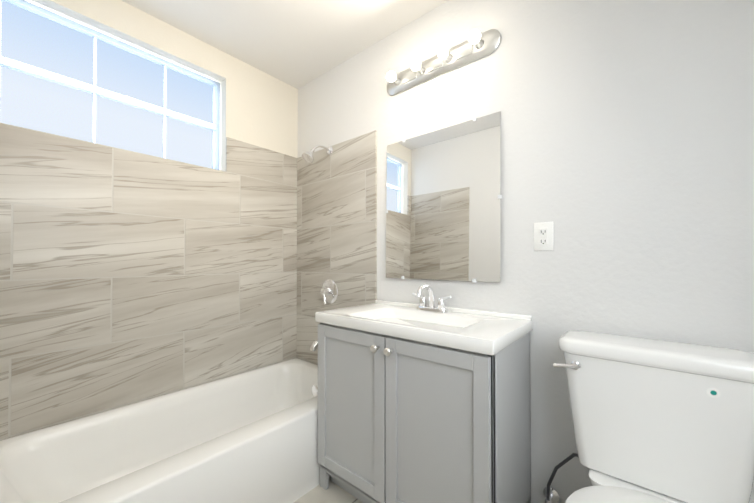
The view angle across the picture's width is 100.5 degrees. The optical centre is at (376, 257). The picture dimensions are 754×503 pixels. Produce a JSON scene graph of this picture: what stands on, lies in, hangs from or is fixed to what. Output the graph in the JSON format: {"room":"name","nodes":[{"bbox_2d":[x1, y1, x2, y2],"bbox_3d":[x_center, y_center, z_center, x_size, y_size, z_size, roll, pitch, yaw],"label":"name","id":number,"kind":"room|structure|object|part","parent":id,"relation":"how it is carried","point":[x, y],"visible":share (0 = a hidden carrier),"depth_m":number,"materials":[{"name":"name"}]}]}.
{"room":"bathroom","nodes":[
{"label":"bathroom","id":0,"kind":"room"},
{"bbox_2d":[25,0,297,171],"bbox_3d":[-1.162,-0.092,1.836,0.150,2.410,1.550,-1,-1,40],"label":"wall","id":1,"kind":"structure","parent":0,"point":[258,107],"depth_m":1.98,"materials":[{"name":"beige paint"}]},
{"bbox_2d":[0,0,219,169],"bbox_3d":[-1.341,-0.842,1.685,0.078,0.595,0.945,-1,-1,40],"label":"window","id":2,"kind":"structure","parent":1,"relation":"in","point":[60,75],"depth_m":1.60,"materials":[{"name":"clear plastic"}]},
{"bbox_2d":[0,123,296,439],"bbox_3d":[-1.100,0.002,1.783,0.012,1.530,1.550,-1,-1,40],"label":"wall tile","id":3,"kind":"structure","parent":1,"relation":"attached to","point":[127,277],"depth_m":1.59,"materials":[{"name":"beige tile"}]},
{"bbox_2d":[122,0,447,88],"bbox_3d":[-0.071,-1.358,0.933,3.000,0.100,1.850,-1,-1,40],"label":"ceiling","id":4,"kind":"structure","parent":0,"point":[297,44],"depth_m":1.76,"materials":[{"name":"white paint"}]},
{"bbox_2d":[293,477,362,502],"bbox_3d":[-0.071,1.152,0.904,3.000,0.100,1.850,-1,-1,40],"label":"floor","id":5,"kind":"structure","parent":0,"point":[333,493],"depth_m":1.46,"materials":[{"name":"tile"}]},
{"bbox_2d":[0,358,330,502],"bbox_3d":[-0.798,0.922,1.518,0.772,0.375,1.522,-1,-1,40],"label":"bathtub","id":6,"kind":"object","parent":5,"relation":"on","point":[248,436],"visible":0.77,"depth_m":1.40,"materials":[{"name":"white ceramic"}]},
{"bbox_2d":[315,284,532,502],"bbox_3d":[0.168,0.615,1.399,0.859,0.985,0.491,-1,-1,40],"label":"bathroom vanity","id":7,"kind":"object","parent":5,"relation":"on","point":[422,401],"visible":1,"depth_m":1.20,"materials":[{"name":"grey paint"}]},
{"bbox_3d":[-0.123,0.650,1.384,0.412,0.665,0.020,-1,-1,40],"label":"door","id":8,"kind":"part","parent":7,"relation":"part of","materials":[{"name":"grey paint"}]},
{"bbox_3d":[0.019,0.361,1.231,0.100,0.032,0.038,-1,-1,40],"label":"knob","id":9,"kind":"part","parent":7,"relation":"part of","materials":[{"name":"silver metal"}]},
{"bbox_2d":[412,284,451,312],"bbox_3d":[0.237,0.192,1.502,0.217,0.136,0.158,-1,-1,40],"label":"faucet","id":10,"kind":"object","parent":7,"relation":"on","point":[422,307],"depth_m":1.52,"materials":[{"name":"silver metal"}]},
{"bbox_3d":[0.197,0.647,1.115,0.412,0.665,0.020,-1,-1,40],"label":"door","id":11,"kind":"part","parent":7,"relation":"part of","materials":[{"name":"grey paint"}]},
{"bbox_2d":[543,330,753,502],"bbox_3d":[0.667,0.683,0.825,0.568,0.835,0.700,-1,-1,40],"label":"toilet","id":12,"kind":"object","parent":5,"relation":"on","point":[658,421],"visible":1,"depth_m":0.90,"materials":[{"name":"white ceramic"}]},
{"bbox_3d":[0.625,0.352,1.032,0.075,0.029,0.028,-1,-1,40],"label":"handle","id":13,"kind":"part","parent":12,"relation":"part of","materials":[{"name":"silver metal"}]},
{"bbox_3d":[0.634,0.693,0.715,0.378,0.048,0.490,-1,-1,40],"label":"seat","id":14,"kind":"part","parent":12,"relation":"part of","materials":[{"name":"white plastic"}]},
{"bbox_3d":[0.854,0.292,0.980,0.476,0.048,0.212,-1,-1,40],"label":"lid","id":15,"kind":"part","parent":12,"relation":"part of","materials":[{"name":"white ceramic"}]},
{"bbox_2d":[298,0,753,502],"bbox_3d":[0.476,-0.095,1.569,3.000,2.410,0.150,-1,-1,40],"label":"wall","id":16,"kind":"structure","parent":0,"point":[627,148],"depth_m":1.20,"materials":[{"name":"white paint"}]},
{"bbox_2d":[297,130,376,364],"bbox_3d":[-0.302,0.006,2.117,0.778,1.530,0.012,-1,-1,40],"label":"wall tile","id":17,"kind":"structure","parent":16,"relation":"attached to","point":[337,216],"depth_m":2.08,"materials":[{"name":"beige tile"}]},
{"bbox_2d":[310,340,317,350],"bbox_3d":[-0.370,0.560,2.055,0.068,0.078,0.159,-1,-1,40],"label":"tub spout","id":18,"kind":"object","parent":17,"relation":"attached to","point":[314,346],"visible":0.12,"depth_m":2.00,"materials":[{"name":"silver metal"}]},
{"bbox_2d":[302,144,332,162],"bbox_3d":[-0.390,-0.685,2.045,0.080,0.151,0.222,-1,-1,40],"label":"shower head","id":19,"kind":"object","parent":17,"relation":"attached to","point":[308,156],"visible":1,"depth_m":2.00},
{"bbox_2d":[320,279,337,303],"bbox_3d":[-0.344,0.226,2.090,0.164,0.164,0.077,-1,-1,40],"label":"shower valve","id":20,"kind":"object","parent":17,"relation":"attached to","point":[329,291],"visible":1,"depth_m":2.08,"materials":[{"name":"silver metal"}]},
{"bbox_2d":[385,111,501,282],"bbox_3d":[0.302,-0.273,1.604,0.659,0.777,0.019,-1,-1,40],"label":"mirror","id":21,"kind":"object","parent":16,"relation":"attached to","point":[443,208],"visible":1,"depth_m":1.56,"materials":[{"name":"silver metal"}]},
{"bbox_2d":[386,29,500,95],"bbox_3d":[0.275,-0.990,1.578,0.650,0.112,0.108,-1,-1,40],"label":"sconce","id":22,"kind":"object","parent":16,"relation":"attached to","point":[476,45],"visible":1,"depth_m":1.55,"materials":[{"name":"silver metal"}]},
{"bbox_2d":[534,222,552,250],"bbox_3d":[0.684,-0.089,1.289,0.072,0.116,0.009,-1,-1,40],"label":"outlet","id":23,"kind":"object","parent":16,"relation":"attached to","point":[543,236],"visible":1,"depth_m":1.29,"materials":[{"name":"white plastic"}]}
]}

